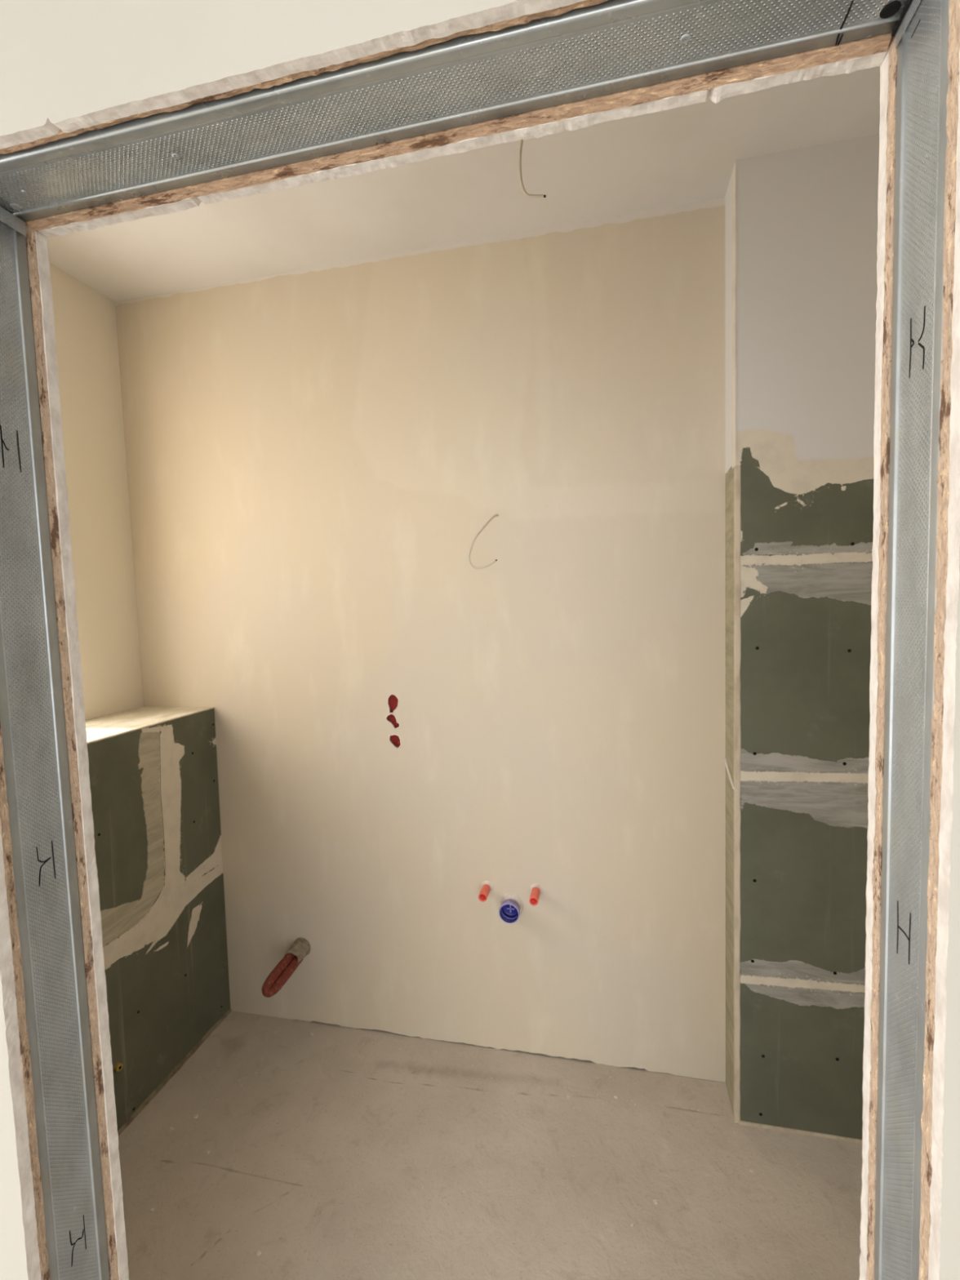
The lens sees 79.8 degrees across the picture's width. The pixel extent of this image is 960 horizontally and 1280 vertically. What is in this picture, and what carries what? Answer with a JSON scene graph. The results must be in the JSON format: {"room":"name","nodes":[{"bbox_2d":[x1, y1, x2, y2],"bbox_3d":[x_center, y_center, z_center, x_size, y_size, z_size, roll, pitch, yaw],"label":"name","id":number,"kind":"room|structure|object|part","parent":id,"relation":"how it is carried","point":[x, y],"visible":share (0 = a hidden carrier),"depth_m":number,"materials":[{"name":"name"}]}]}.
{"room":"building under construction","nodes":[
{"label":"building under construction","id":0,"kind":"room"},
{"bbox_2d":[48,262,143,719],"bbox_3d":[-1.602,0.151,1.706,0.260,2.779,1.420,-1,4,13],"label":"wall","id":1,"kind":"structure","parent":0,"point":[86,345],"depth_m":2.09,"materials":[{"name":"beige paint"}]},
{"bbox_2d":[115,196,725,1082],"bbox_3d":[0.064,0.080,2.005,2.960,2.879,0.101,-1,4,13],"label":"wall","id":2,"kind":"structure","parent":0,"point":[317,458],"depth_m":1.98,"materials":[{"name":"beige paint"}]},
{"bbox_2d":[262,937,311,997],"bbox_3d":[-0.711,1.188,2.082,0.073,0.073,0.276,-1,4,13],"label":"pipe","id":3,"kind":"object","parent":2,"relation":"attached to","point":[285,968],"visible":1,"depth_m":2.07,"materials":[{"name":"red plastic"}]},
{"bbox_2d":[386,714,399,728],"bbox_3d":[-0.307,0.291,2.067,0.068,0.052,0.011,-1,4,13],"label":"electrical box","id":4,"kind":"object","parent":2,"relation":"attached to","point":[391,717],"visible":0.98,"depth_m":2.07,"materials":[{"name":"red plastic"}]},
{"bbox_2d":[388,694,398,712],"bbox_3d":[-0.305,0.227,2.061,0.072,0.072,0.011,-1,4,13],"label":"electrical box","id":5,"kind":"object","parent":2,"relation":"attached to","point":[393,700],"visible":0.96,"depth_m":2.07,"materials":[{"name":"red plastic"}]},
{"bbox_2d":[390,734,400,747],"bbox_3d":[-0.301,0.363,2.071,0.068,0.060,0.011,-1,4,13],"label":"electrical box","id":6,"kind":"object","parent":2,"relation":"attached to","point":[395,740],"visible":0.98,"depth_m":2.08,"materials":[{"name":"red plastic"}]},
{"bbox_2d":[468,514,498,568],"bbox_3d":[0.017,-0.324,1.883,0.093,0.184,0.109,-1,4,13],"label":"cable","id":7,"kind":"object","parent":2,"relation":"attached to","point":[495,515],"visible":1,"depth_m":1.84,"materials":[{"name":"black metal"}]},
{"bbox_2d":[478,880,493,902],"bbox_3d":[0.018,0.873,1.991,0.046,0.046,0.084,-1,4,13],"label":"pipe stub","id":8,"kind":"object","parent":2,"relation":"attached to","point":[486,886],"visible":1,"depth_m":1.98,"materials":[{"name":"red plastic"}]},
{"bbox_2d":[498,893,523,923],"bbox_3d":[0.107,0.928,1.989,0.084,0.084,0.078,-1,4,13],"label":"cap","id":9,"kind":"object","parent":2,"relation":"attached to","point":[511,907],"visible":0.98,"depth_m":1.98,"materials":[{"name":"blue plastic"}]},
{"bbox_2d":[528,883,542,906],"bbox_3d":[0.188,0.867,1.951,0.046,0.046,0.088,-1,4,13],"label":"pipe stub","id":10,"kind":"object","parent":2,"relation":"attached to","point":[536,890],"visible":1,"depth_m":1.94,"materials":[{"name":"red plastic"}]},
{"bbox_2d":[47,66,879,302],"bbox_3d":[-0.343,-1.197,-0.080,4.700,0.080,4.146,-1,4,13],"label":"ceiling","id":11,"kind":"structure","parent":0,"point":[689,153],"depth_m":1.67,"materials":[{"name":"white paint"}]},
{"bbox_2d":[518,139,546,198],"bbox_3d":[0.125,-1.172,1.387,0.064,0.207,0.006,-1,4,13],"label":"cable","id":12,"kind":"object","parent":11,"relation":"hanging from","point":[526,193],"visible":0.85,"depth_m":1.39,"materials":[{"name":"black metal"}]},
{"bbox_2d":[0,0,959,1279],"bbox_3d":[-0.171,0.185,0.593,4.500,2.779,0.126,-1,4,13],"label":"wall","id":13,"kind":"structure","parent":0,"point":[67,66],"depth_m":0.51,"materials":[{"name":"beige paint"}]},
{"bbox_2d":[0,723,49,1279],"bbox_3d":[-0.590,0.453,0.662,0.165,2.260,0.010,-1,4,13],"label":"strip","id":14,"kind":"object","parent":13,"relation":"attached to","point":[24,1049],"visible":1,"depth_m":0.64,"materials":[{"name":"beige wood"}]},
{"bbox_2d":[0,205,119,1279],"bbox_3d":[-0.572,0.446,0.749,0.162,2.260,0.010,-1,4,13],"label":"strip","id":15,"kind":"object","parent":13,"relation":"attached to","point":[33,274],"visible":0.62,"depth_m":0.71,"materials":[{"name":"beige wood"}]},
{"bbox_2d":[0,0,608,154],"bbox_3d":[-0.112,-0.581,0.474,0.878,0.201,0.006,-1,4,13],"label":"strip","id":16,"kind":"object","parent":13,"relation":"attached to","point":[525,19],"visible":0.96,"depth_m":0.49,"materials":[{"name":"beige wood"}]},
{"bbox_2d":[26,32,891,231],"bbox_3d":[-0.095,-0.586,0.563,0.881,0.205,0.010,-1,4,13],"label":"strip","id":17,"kind":"object","parent":13,"relation":"attached to","point":[876,44],"visible":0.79,"depth_m":0.54,"materials":[{"name":"beige wood"}]},
{"bbox_2d":[0,0,921,236],"bbox_3d":[-0.101,-0.499,0.526,0.884,0.062,0.078,-1,4,13],"label":"metal track","id":18,"kind":"object","parent":13,"relation":"attached to","point":[610,46],"visible":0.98,"depth_m":0.51,"materials":[{"name":"silver metal"}]},
{"bbox_2d":[866,34,897,1279],"bbox_3d":[0.445,0.431,0.519,0.163,2.260,0.010,-1,4,13],"label":"strip","id":19,"kind":"object","parent":13,"relation":"attached to","point":[892,72],"visible":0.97,"depth_m":0.51,"materials":[{"name":"beige wood"}]},
{"bbox_2d":[918,0,959,1279],"bbox_3d":[0.426,0.438,0.433,0.161,2.260,0.010,-1,4,13],"label":"strip","id":20,"kind":"object","parent":13,"relation":"attached to","point":[953,42],"visible":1,"depth_m":0.42,"materials":[{"name":"beige wood"}]},
{"bbox_2d":[118,1010,862,1279],"bbox_3d":[-0.257,1.645,0.117,4.702,0.068,4.148,-1,4,13],"label":"floor","id":21,"kind":"structure","parent":0,"point":[277,1182],"depth_m":1.62,"materials":[{"name":"concrete"}]},
{"bbox_2d":[0,219,110,1279],"bbox_3d":[-0.523,0.549,0.700,0.047,2.059,0.078,-1,4,13],"label":"stud","id":22,"kind":"object","parent":21,"relation":"on","point":[33,725],"visible":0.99,"depth_m":0.67,"materials":[{"name":"silver metal"}]},
{"bbox_2d":[84,706,231,1135],"bbox_3d":[-1.305,0.923,1.647,0.322,1.233,1.320,-1,4,13],"label":"ledge","id":23,"kind":"object","parent":21,"relation":"on","point":[153,771],"visible":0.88,"depth_m":1.94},
{"bbox_2d":[113,1062,123,1071],"bbox_3d":[-1.113,1.313,1.764,0.020,0.021,0.021,0,4,21],"label":"plug","id":24,"kind":"object","parent":23,"relation":"attached to","point":[118,1066],"visible":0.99,"depth_m":1.76,"materials":[{"name":"plastic"}]},
{"bbox_3d":[-1.324,0.316,1.605,0.320,0.012,1.318,-1,4,13],"label":"panel","id":25,"kind":"part","parent":23,"relation":"part of","materials":[{"name":"beige paint"}]},
{"bbox_2d":[149,1031,798,1272],"bbox_3d":[-0.082,1.503,1.643,1.924,0.010,0.810,-1,4,13],"label":"crumbs","id":26,"kind":"object","parent":21,"relation":"on","point":[655,1202],"visible":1,"depth_m":1.70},
{"bbox_2d":[874,0,949,1279],"bbox_3d":[0.383,0.536,0.496,0.047,2.059,0.078,-1,4,13],"label":"stud","id":27,"kind":"object","parent":21,"relation":"on","point":[922,72],"visible":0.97,"depth_m":0.46,"materials":[{"name":"silver metal"}]},
{"bbox_2d":[724,133,879,1142],"bbox_3d":[1.088,0.075,1.646,0.703,2.781,0.151,-1,4,13],"label":"wall","id":28,"kind":"structure","parent":0,"point":[801,224],"depth_m":1.61,"materials":[{"name":"green"}]},
{"bbox_3d":[0.752,0.079,1.724,0.001,2.779,0.147,-1,4,13],"label":"panel","id":29,"kind":"part","parent":28,"relation":"part of","materials":[{"name":"beige paint"}]}
]}

